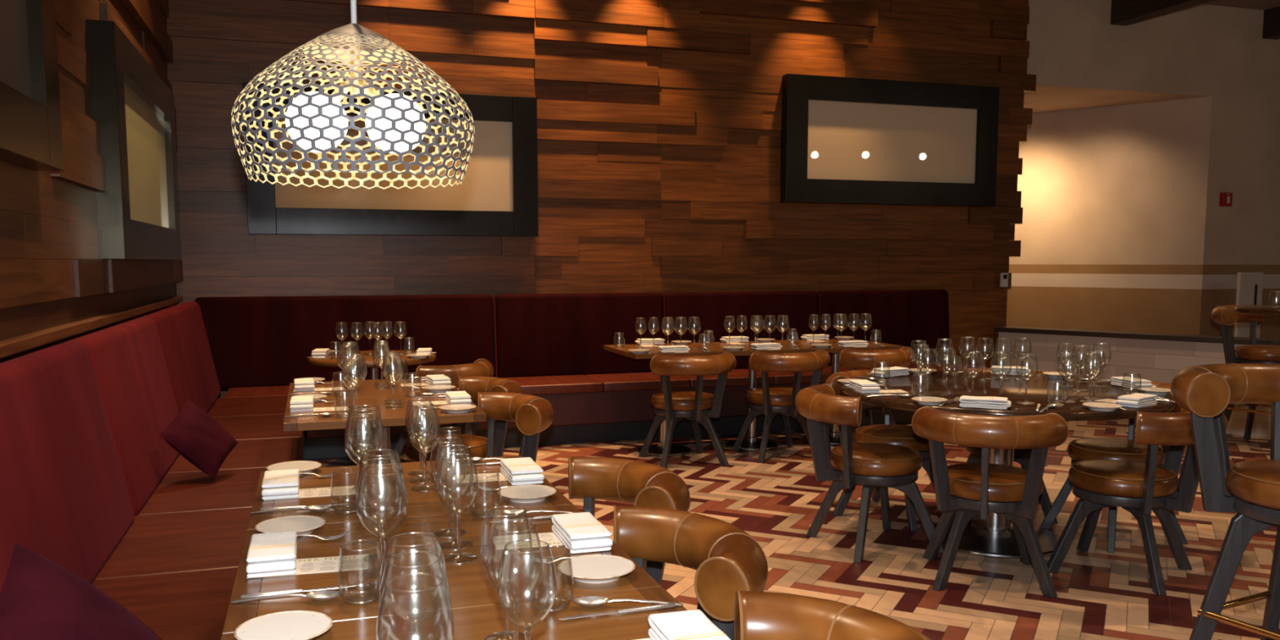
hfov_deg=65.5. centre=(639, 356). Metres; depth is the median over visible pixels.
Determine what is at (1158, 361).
wall
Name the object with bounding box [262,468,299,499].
folded napkin
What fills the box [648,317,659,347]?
wine glass
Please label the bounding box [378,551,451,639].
wine glass
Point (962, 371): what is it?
spoon
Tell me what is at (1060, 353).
bowl
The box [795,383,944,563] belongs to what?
swivel chair
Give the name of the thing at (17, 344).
trim
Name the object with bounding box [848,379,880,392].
folded napkin
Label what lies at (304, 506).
table knife
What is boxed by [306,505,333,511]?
bowl
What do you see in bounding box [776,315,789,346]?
wine glass
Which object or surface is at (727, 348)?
plate
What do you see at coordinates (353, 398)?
wine glass
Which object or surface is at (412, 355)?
plate
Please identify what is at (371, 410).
bowl
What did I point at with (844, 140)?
wall frame
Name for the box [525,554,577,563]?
fork
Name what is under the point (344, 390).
wine glass
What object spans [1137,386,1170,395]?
plate
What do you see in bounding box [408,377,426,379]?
spoon
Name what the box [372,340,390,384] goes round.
wine glass
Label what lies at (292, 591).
table knife
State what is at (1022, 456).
swivel chair
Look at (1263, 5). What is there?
ceiling
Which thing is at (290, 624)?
plate
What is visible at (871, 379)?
bowl
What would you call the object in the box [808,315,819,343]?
wine glass
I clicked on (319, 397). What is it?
plate
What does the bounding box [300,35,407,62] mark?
diffuser
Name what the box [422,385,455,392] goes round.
plate
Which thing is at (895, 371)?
folded napkin
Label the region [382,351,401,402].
wine glass
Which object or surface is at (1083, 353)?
bowl
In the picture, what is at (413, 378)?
bowl
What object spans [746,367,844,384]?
seat cushion
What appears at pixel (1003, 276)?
thermostat
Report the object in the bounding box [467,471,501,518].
water tumbler
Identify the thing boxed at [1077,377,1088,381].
bowl
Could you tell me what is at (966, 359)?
wine glass
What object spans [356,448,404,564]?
wine glass
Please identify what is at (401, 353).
wine glass
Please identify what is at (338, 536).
fork
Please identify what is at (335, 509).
water tumbler
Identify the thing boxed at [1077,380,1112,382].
table knife
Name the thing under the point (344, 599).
water tumbler
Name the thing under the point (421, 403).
bowl
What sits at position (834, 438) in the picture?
dining table
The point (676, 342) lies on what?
plate
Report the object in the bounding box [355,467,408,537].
bowl
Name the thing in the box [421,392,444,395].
spoon
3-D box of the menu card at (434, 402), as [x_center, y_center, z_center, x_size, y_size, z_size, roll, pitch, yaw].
[-0.879,0.204,4.373,0.230,0.001,0.104,-1,6,-14]
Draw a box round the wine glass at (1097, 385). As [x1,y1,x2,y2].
[1091,342,1111,386]
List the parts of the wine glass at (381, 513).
stem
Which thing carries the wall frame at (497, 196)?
attached to the wall at (659, 122)
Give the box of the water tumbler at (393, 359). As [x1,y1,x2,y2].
[391,359,408,380]
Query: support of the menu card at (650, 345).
on the dining table at (655, 450)
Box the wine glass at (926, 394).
[917,348,937,396]
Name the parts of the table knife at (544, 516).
blade, handle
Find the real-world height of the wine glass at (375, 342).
0.217 m
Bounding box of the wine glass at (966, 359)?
[958,337,976,377]
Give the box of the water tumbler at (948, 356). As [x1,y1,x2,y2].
[946,355,962,376]
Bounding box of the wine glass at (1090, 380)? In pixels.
[1080,352,1102,402]
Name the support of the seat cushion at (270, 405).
on the banquette at (90, 483)
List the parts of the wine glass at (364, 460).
stem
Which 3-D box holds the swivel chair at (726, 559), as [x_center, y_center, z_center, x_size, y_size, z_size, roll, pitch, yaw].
[-0.053,0.780,2.261,0.671,0.756,0.600,-3,6,-28]
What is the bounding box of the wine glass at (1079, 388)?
[1071,345,1091,391]
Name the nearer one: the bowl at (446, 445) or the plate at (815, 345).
the bowl at (446, 445)
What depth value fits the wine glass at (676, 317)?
7.03 m
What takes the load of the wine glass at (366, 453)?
on the dining table at (424, 501)
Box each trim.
[0,295,182,359]
[994,325,1279,345]
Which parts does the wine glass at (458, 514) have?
stem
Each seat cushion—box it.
[91,567,237,639]
[94,506,252,580]
[137,467,269,515]
[166,436,302,473]
[207,395,304,434]
[212,413,303,454]
[222,385,289,398]
[504,374,603,395]
[585,372,689,391]
[680,368,773,387]
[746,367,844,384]
[826,365,911,372]
[908,361,988,372]
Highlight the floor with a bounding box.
[302,420,1279,639]
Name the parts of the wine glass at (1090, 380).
stem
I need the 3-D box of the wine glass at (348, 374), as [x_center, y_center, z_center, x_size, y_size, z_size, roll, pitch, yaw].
[-1.372,0.062,4.677,0.095,0.225,0.095,-2,6,-23]
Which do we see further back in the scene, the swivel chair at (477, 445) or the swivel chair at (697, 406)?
the swivel chair at (697, 406)
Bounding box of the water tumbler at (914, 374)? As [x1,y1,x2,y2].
[911,373,929,396]
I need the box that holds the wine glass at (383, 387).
[373,343,391,389]
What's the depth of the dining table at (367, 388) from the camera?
4.89 m
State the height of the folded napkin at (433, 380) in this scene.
0.043 m
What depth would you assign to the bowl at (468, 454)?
2.06 m
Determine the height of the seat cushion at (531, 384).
0.070 m
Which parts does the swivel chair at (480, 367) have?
leg, swivel plate, seat, leg, backrest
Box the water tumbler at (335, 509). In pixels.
[330,466,364,514]
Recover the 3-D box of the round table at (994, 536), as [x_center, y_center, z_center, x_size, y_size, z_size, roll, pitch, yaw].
[1.750,0.532,4.881,1.524,0.750,1.524,-2,6,-18]
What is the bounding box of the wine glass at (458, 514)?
[437,453,478,564]
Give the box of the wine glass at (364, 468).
[344,415,383,507]
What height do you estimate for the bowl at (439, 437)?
0.121 m
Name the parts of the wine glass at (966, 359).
stem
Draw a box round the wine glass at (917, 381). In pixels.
[909,340,927,383]
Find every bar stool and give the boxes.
[1170,363,1279,639]
[1210,305,1279,439]
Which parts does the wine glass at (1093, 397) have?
stem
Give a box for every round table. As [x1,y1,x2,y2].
[308,350,435,466]
[840,371,1177,559]
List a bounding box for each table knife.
[240,583,361,599]
[259,502,350,511]
[289,413,342,416]
[292,391,339,394]
[306,356,333,358]
[403,378,426,380]
[414,395,445,397]
[450,461,500,466]
[488,512,573,522]
[558,602,675,620]
[870,394,915,395]
[1035,403,1040,411]
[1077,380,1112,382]
[1155,399,1171,402]
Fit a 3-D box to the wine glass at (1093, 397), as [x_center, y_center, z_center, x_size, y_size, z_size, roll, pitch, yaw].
[2.051,0.084,4.494,0.088,0.215,0.088,-5,7,-43]
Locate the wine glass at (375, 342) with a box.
[373,342,391,386]
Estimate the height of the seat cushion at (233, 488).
0.140 m
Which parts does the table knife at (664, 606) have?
blade, handle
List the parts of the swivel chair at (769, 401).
leg, leg, swivel plate, seat, leg, backrest, leg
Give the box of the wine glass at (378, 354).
[370,322,384,355]
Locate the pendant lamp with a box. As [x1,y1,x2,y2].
[231,0,475,189]
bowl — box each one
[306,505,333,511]
[306,590,342,600]
[318,391,332,395]
[318,413,335,416]
[341,358,365,390]
[342,356,366,384]
[343,353,367,383]
[344,409,382,459]
[344,415,383,466]
[347,404,383,453]
[355,457,404,524]
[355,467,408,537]
[356,448,404,512]
[382,356,403,385]
[404,398,435,440]
[406,403,437,447]
[408,377,420,379]
[408,408,440,453]
[421,392,435,395]
[429,437,467,492]
[434,444,473,502]
[437,453,478,514]
[462,457,484,462]
[480,506,532,583]
[487,520,543,604]
[500,509,527,516]
[573,595,609,607]
[868,377,878,381]
[896,394,910,397]
[917,348,937,374]
[1047,404,1057,408]
[1057,352,1079,379]
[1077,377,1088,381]
[1080,352,1102,379]
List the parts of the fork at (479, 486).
handle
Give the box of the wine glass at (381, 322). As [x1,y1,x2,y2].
[380,321,392,354]
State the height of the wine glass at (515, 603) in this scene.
0.217 m
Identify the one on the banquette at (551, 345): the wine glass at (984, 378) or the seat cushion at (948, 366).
the seat cushion at (948, 366)
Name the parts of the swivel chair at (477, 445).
seat, backrest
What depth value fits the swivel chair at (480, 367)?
6.02 m
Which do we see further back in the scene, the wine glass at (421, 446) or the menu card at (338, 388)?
the menu card at (338, 388)
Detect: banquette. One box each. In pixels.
[0,301,304,639]
[194,289,988,459]
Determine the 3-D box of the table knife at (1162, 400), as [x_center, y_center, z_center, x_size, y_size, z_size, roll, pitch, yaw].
[2.272,0.190,4.466,0.015,0.008,0.216,-4,7,-38]
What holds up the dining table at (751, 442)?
on the floor
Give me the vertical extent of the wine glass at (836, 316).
0.225 m
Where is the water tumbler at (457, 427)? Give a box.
[436,426,463,463]
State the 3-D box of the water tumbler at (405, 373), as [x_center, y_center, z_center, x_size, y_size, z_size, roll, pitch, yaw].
[-1.046,0.132,4.578,0.081,0.105,0.081,-4,7,-35]
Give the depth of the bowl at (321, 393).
4.61 m
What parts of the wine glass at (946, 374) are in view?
stem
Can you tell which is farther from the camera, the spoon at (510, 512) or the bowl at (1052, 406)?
the bowl at (1052, 406)
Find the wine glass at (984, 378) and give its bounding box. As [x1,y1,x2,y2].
[976,337,993,379]
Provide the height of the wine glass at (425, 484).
0.217 m
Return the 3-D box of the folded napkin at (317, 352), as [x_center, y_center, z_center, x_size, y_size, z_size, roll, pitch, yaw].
[-2.089,-0.023,6.514,0.090,0.043,0.208,-1,6,-11]
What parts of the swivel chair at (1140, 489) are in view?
leg, leg, swivel plate, seat, leg, leg, backrest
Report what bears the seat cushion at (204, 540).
on the banquette at (90, 483)
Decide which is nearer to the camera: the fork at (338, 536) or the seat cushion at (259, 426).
the fork at (338, 536)
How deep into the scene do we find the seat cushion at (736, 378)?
7.75 m
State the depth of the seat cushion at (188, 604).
2.67 m
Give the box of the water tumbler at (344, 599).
[337,539,383,604]
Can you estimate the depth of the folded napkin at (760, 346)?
6.97 m
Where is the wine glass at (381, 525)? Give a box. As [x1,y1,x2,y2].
[355,457,404,578]
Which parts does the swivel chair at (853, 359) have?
leg, leg, swivel plate, backrest, leg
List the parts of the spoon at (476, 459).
handle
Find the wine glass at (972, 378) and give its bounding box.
[963,351,983,395]
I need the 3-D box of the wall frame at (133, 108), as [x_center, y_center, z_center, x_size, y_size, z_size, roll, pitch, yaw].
[-2.735,-1.063,5.461,0.125,1.061,2.070,-2,6,-18]
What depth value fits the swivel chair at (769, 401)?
6.81 m
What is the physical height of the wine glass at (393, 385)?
0.217 m
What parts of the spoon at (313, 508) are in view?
handle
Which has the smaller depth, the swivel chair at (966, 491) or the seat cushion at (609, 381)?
the swivel chair at (966, 491)
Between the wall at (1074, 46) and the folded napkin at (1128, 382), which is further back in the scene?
the wall at (1074, 46)
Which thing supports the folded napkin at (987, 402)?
on the round table at (994, 536)
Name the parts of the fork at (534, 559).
handle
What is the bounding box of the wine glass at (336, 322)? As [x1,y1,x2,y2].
[334,322,348,355]
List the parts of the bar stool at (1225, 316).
leg, backrest, footrest rail, footrest rail, leg, seat, swivel plate, footrest rail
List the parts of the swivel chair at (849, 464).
backrest, leg, leg, swivel plate, seat, leg, leg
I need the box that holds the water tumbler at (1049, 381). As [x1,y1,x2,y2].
[1046,381,1066,406]
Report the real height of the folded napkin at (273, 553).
0.043 m
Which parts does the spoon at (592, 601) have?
handle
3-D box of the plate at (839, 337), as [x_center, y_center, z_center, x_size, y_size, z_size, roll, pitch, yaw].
[1.620,-0.143,7.897,0.154,0.020,0.154,-2,6,-18]
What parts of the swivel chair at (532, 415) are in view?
backrest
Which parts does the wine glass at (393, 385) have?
stem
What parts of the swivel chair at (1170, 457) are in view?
leg, leg, seat, backrest, leg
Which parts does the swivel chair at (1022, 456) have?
leg, leg, swivel plate, backrest, leg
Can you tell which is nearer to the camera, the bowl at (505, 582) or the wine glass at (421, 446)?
the bowl at (505, 582)
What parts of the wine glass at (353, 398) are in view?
stem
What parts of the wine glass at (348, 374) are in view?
stem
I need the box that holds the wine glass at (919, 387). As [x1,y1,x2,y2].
[911,344,929,389]
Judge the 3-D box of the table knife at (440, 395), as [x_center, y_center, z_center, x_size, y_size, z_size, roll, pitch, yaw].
[-0.919,0.183,4.545,0.216,0.008,0.015,-2,6,-17]
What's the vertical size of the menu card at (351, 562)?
0.001 m
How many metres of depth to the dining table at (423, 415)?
4.04 m
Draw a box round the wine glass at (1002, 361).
[994,337,1012,379]
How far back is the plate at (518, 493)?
2.60 m
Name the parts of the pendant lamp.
globe bulb, rod, shade crown, socket stem, globe bulb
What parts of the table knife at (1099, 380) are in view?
handle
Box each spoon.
[231,590,342,603]
[250,505,333,513]
[284,413,335,417]
[288,391,332,395]
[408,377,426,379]
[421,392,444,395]
[462,457,504,462]
[500,509,577,516]
[573,595,683,607]
[858,376,878,381]
[866,394,910,397]
[955,370,970,373]
[1039,404,1057,412]
[1077,377,1110,381]
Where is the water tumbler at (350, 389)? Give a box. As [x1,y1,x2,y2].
[334,389,355,417]
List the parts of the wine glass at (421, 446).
stem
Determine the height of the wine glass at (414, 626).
0.225 m
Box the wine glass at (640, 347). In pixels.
[635,317,646,348]
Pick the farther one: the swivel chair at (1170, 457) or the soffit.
the soffit
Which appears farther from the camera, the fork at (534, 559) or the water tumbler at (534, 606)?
the fork at (534, 559)
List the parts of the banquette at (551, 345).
panel, panel, seat, panel, panel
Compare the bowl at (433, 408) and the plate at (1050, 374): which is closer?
the bowl at (433, 408)
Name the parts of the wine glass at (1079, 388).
stem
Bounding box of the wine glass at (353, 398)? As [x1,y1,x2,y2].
[341,358,365,415]
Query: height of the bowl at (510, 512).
0.012 m
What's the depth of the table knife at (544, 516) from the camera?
2.39 m
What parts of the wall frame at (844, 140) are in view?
glass panel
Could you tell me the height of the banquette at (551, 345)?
1.114 m
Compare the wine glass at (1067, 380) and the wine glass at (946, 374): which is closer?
the wine glass at (1067, 380)
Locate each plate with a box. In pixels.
[234,610,333,639]
[254,515,325,537]
[266,460,321,475]
[292,394,327,401]
[298,377,324,383]
[328,350,338,354]
[406,353,430,358]
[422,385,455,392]
[439,404,475,413]
[497,484,556,502]
[557,554,635,583]
[627,348,649,353]
[671,340,691,344]
[722,346,744,350]
[755,337,775,342]
[810,343,831,347]
[834,336,853,339]
[837,378,860,385]
[909,368,936,374]
[911,396,947,404]
[1042,371,1073,377]
[1082,402,1122,411]
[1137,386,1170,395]
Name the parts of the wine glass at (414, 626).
stem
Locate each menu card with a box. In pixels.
[246,554,368,577]
[263,485,355,500]
[290,406,348,412]
[293,386,343,391]
[400,382,430,386]
[413,400,448,405]
[453,472,506,483]
[491,532,563,549]
[635,637,652,639]
[638,344,657,346]
[724,342,745,344]
[803,339,826,342]
[854,389,907,393]
[1094,398,1157,406]
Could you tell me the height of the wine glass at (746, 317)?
0.217 m
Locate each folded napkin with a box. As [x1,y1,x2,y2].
[246,530,297,577]
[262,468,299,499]
[289,395,313,411]
[293,377,314,391]
[311,348,329,356]
[416,347,431,356]
[426,374,451,385]
[444,391,471,404]
[500,457,544,484]
[551,511,613,553]
[635,337,664,345]
[648,608,731,639]
[657,345,689,352]
[720,336,748,342]
[750,342,782,350]
[800,333,829,340]
[837,340,868,347]
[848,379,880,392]
[871,366,909,377]
[959,395,1011,409]
[990,365,1031,375]
[1111,376,1152,388]
[1115,392,1157,408]
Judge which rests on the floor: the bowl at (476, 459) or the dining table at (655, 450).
the dining table at (655, 450)
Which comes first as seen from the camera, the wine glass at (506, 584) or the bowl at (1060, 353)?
the wine glass at (506, 584)
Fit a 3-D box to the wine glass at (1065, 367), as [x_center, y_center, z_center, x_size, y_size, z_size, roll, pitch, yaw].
[2.111,0.042,4.934,0.088,0.215,0.088,-1,6,-10]
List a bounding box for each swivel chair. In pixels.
[391,358,493,463]
[403,375,523,462]
[457,391,554,462]
[568,456,690,585]
[613,505,768,639]
[638,352,736,468]
[731,349,830,462]
[733,589,932,639]
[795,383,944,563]
[825,369,934,530]
[826,346,915,433]
[911,406,1068,597]
[955,368,1057,524]
[1040,381,1187,553]
[1046,408,1227,595]
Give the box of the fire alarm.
[1219,192,1232,206]
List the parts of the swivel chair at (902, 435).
leg, backrest, leg, seat, leg, swivel plate, leg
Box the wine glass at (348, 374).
[337,344,358,394]
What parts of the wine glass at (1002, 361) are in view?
stem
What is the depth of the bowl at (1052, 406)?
4.22 m
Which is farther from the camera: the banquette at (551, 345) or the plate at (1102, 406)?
the banquette at (551, 345)
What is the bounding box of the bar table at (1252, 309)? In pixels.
[1234,305,1279,315]
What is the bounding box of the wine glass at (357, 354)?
[350,322,364,355]
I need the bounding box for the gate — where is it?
[1234,271,1263,337]
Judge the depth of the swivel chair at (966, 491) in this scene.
4.10 m
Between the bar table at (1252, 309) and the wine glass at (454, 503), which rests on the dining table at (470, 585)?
the wine glass at (454, 503)
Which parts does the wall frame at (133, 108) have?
glass panel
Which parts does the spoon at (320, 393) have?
handle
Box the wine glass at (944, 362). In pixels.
[935,338,953,381]
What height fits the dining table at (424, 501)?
0.750 m
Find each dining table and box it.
[220,586,687,639]
[222,504,661,634]
[247,455,573,529]
[283,394,486,464]
[287,377,459,464]
[603,342,730,456]
[692,340,819,450]
[773,338,904,445]
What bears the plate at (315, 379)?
on the dining table at (367, 388)
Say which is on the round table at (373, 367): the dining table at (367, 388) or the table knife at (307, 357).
the table knife at (307, 357)
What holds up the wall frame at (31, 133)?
attached to the wall at (54, 273)
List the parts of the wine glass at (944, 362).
stem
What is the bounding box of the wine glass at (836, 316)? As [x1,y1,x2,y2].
[835,315,848,344]
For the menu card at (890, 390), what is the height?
0.001 m
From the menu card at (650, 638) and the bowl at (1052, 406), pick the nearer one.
the menu card at (650, 638)
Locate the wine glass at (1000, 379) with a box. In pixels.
[991,351,1011,400]
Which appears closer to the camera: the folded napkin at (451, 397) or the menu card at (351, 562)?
the menu card at (351, 562)
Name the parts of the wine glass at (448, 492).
stem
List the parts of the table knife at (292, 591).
handle, blade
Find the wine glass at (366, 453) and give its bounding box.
[347,404,383,491]
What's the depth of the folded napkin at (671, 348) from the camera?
6.76 m
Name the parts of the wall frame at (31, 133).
glass panel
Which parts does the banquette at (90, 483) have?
panel, panel, panel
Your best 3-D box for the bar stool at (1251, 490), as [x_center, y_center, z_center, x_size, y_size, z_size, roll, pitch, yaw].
[1.970,0.563,3.050,0.612,1.038,0.644,-3,6,-28]
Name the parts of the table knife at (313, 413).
handle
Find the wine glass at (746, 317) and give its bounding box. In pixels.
[736,316,747,345]
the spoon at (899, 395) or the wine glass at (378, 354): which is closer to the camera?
the spoon at (899, 395)
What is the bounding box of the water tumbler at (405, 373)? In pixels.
[404,373,422,396]
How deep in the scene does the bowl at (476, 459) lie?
3.08 m
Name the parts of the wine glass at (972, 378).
stem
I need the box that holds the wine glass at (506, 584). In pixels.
[480,506,532,639]
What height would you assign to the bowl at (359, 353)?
0.127 m
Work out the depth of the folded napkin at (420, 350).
6.48 m
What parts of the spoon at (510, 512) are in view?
handle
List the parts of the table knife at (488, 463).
blade, handle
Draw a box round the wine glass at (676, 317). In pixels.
[674,316,687,345]
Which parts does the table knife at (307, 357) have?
handle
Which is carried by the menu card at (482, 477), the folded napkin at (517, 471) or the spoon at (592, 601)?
the folded napkin at (517, 471)
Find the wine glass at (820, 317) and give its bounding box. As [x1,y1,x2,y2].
[819,316,829,342]
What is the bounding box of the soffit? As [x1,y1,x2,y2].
[1023,88,1182,113]
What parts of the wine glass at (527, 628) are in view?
stem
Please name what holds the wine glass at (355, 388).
on the dining table at (423, 415)
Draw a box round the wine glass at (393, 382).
[382,354,402,405]
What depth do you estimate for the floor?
4.59 m
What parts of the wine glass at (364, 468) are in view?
stem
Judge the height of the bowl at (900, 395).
0.012 m
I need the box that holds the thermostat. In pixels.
[1000,272,1008,287]
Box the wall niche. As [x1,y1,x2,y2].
[1006,96,1212,334]
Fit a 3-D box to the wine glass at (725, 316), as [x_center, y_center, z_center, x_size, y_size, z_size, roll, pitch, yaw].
[0.658,-0.188,7.324,0.085,0.217,0.085,-2,6,-16]
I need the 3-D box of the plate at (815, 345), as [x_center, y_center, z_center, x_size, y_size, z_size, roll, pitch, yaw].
[1.306,-0.074,7.177,0.154,0.020,0.154,-2,6,-18]
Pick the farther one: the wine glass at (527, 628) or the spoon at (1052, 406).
the spoon at (1052, 406)
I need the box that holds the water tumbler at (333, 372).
[332,372,350,395]
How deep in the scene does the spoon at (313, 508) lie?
2.46 m
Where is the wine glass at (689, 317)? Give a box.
[687,316,701,349]
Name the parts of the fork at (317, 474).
handle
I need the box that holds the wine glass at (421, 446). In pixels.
[406,403,437,483]
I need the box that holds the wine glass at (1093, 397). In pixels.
[1084,351,1105,399]
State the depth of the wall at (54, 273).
4.01 m
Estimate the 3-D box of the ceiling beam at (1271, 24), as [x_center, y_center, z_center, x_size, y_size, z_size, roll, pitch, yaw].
[8.889,-2.863,3.827,0.200,0.290,14.200,-2,6,-18]
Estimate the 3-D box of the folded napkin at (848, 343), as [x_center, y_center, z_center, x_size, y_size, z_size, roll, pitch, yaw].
[1.548,-0.091,7.227,0.208,0.043,0.090,-2,6,-17]
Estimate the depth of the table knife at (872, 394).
4.57 m
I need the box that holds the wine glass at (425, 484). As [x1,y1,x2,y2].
[408,408,440,491]
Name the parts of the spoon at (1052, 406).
handle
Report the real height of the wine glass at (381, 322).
0.215 m
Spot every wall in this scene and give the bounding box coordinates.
[0,0,183,363]
[166,0,1036,398]
[997,332,1271,438]
[1025,0,1217,98]
[1199,5,1279,338]
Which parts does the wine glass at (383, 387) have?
stem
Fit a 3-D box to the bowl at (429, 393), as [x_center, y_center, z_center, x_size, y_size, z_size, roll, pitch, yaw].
[-0.974,0.177,4.577,0.066,0.012,0.040,-1,5,-6]
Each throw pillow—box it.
[0,542,161,639]
[159,399,238,479]
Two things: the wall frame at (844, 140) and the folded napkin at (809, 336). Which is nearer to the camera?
the folded napkin at (809, 336)
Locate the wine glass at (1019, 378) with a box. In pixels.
[1013,337,1031,379]
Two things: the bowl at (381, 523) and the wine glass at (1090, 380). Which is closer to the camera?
the bowl at (381, 523)
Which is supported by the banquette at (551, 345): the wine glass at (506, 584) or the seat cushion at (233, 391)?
the seat cushion at (233, 391)
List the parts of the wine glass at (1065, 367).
stem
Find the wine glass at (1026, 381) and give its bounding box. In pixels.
[1016,353,1037,404]
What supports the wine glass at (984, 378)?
on the round table at (994, 536)
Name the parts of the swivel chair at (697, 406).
leg, leg, seat, swivel plate, backrest, leg, leg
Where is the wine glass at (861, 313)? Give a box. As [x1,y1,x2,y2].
[858,313,871,341]
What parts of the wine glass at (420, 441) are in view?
stem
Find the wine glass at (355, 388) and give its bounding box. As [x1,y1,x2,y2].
[342,356,366,412]
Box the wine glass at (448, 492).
[429,437,467,537]
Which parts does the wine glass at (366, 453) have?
stem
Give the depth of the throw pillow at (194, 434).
4.05 m
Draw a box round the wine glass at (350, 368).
[340,341,359,389]
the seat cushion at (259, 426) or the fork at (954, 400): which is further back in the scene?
the seat cushion at (259, 426)
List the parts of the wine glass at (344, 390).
stem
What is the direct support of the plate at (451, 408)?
on the dining table at (423, 415)
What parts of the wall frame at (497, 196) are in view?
glass panel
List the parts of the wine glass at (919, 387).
stem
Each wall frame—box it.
[0,0,63,171]
[85,19,181,259]
[242,82,537,236]
[779,73,999,206]
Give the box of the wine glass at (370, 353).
[363,321,376,354]
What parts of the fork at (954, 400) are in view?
handle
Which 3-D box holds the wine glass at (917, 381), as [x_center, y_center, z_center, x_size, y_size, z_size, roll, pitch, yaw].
[1.419,0.028,5.078,0.088,0.215,0.088,2,6,23]
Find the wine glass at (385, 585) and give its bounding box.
[375,573,453,639]
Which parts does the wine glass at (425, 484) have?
stem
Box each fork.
[296,531,348,540]
[298,471,340,477]
[313,398,340,402]
[475,484,511,490]
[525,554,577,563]
[938,396,959,406]
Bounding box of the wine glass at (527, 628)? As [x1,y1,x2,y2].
[497,539,556,639]
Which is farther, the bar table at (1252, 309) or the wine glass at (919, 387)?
the bar table at (1252, 309)
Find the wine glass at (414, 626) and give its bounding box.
[379,532,447,639]
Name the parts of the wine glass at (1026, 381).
stem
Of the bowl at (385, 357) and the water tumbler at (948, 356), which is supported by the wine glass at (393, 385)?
the bowl at (385, 357)
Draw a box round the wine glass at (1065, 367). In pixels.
[1056,342,1075,386]
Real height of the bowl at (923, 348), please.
0.117 m
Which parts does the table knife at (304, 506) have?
handle, blade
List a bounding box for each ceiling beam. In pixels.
[1110,0,1214,26]
[1262,6,1279,39]
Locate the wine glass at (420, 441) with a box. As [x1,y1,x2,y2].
[404,398,435,475]
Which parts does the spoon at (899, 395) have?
handle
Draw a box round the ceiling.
[1203,0,1279,10]
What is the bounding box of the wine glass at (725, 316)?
[724,315,735,346]
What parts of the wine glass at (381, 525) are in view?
stem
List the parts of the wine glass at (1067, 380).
stem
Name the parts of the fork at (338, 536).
handle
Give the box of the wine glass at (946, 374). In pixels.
[937,347,956,395]
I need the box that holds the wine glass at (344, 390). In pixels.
[339,342,359,391]
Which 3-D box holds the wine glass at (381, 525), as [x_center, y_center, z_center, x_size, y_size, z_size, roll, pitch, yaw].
[-0.514,0.320,1.979,0.095,0.225,0.095,-3,6,-25]
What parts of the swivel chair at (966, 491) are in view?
leg, leg, backrest, swivel plate, seat, leg, leg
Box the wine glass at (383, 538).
[355,467,408,594]
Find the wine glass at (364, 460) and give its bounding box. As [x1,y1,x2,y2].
[344,409,382,499]
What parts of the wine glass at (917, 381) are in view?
stem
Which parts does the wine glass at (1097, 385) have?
stem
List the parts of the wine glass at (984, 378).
stem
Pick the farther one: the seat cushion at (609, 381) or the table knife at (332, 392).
the seat cushion at (609, 381)
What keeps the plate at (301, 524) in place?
on the dining table at (470, 585)
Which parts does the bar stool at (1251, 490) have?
backrest, footrest rail, leg, footrest rail, seat, swivel plate, leg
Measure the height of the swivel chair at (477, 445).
0.758 m
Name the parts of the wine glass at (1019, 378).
stem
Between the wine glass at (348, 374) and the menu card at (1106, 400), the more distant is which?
the wine glass at (348, 374)
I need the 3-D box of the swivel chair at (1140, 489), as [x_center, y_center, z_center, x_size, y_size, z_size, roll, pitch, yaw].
[2.151,0.583,4.311,0.636,0.758,0.599,5,7,41]
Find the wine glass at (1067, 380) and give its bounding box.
[1057,352,1079,403]
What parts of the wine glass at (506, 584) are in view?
stem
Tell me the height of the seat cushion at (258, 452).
0.140 m
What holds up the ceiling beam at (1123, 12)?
attached to the ceiling
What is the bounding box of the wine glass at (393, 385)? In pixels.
[382,356,403,408]
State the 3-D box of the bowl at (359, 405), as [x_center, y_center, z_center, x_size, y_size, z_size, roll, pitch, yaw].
[-0.748,0.201,2.713,0.095,0.127,0.095,-2,6,-16]
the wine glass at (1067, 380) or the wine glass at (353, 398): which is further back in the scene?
the wine glass at (1067, 380)
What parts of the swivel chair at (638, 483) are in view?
backrest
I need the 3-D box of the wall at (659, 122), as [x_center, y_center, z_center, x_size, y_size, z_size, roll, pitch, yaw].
[0.093,-1.422,8.249,7.394,4.000,0.400,-2,6,-18]
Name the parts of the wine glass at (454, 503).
stem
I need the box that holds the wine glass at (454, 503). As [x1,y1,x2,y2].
[434,444,473,550]
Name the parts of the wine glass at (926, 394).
stem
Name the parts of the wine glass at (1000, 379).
stem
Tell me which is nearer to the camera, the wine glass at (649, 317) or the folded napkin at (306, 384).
the folded napkin at (306, 384)
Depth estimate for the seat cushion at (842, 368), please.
8.30 m
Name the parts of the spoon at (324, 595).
handle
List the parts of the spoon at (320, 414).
handle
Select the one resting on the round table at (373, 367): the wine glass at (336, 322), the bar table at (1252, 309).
the wine glass at (336, 322)
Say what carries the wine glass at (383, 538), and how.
on the dining table at (470, 585)
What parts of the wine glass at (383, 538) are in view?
stem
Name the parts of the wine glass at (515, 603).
stem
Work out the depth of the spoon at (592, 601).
1.79 m
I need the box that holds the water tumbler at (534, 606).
[528,545,573,613]
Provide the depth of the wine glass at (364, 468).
2.53 m
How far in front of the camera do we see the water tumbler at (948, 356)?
5.40 m
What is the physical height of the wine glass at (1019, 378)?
0.215 m
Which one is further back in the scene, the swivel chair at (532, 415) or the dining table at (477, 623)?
the swivel chair at (532, 415)
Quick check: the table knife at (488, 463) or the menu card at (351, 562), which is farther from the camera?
the table knife at (488, 463)
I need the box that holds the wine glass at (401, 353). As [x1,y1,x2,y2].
[393,321,407,354]
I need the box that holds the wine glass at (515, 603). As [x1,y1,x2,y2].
[487,520,543,639]
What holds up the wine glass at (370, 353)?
on the round table at (373, 367)
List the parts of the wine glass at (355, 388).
stem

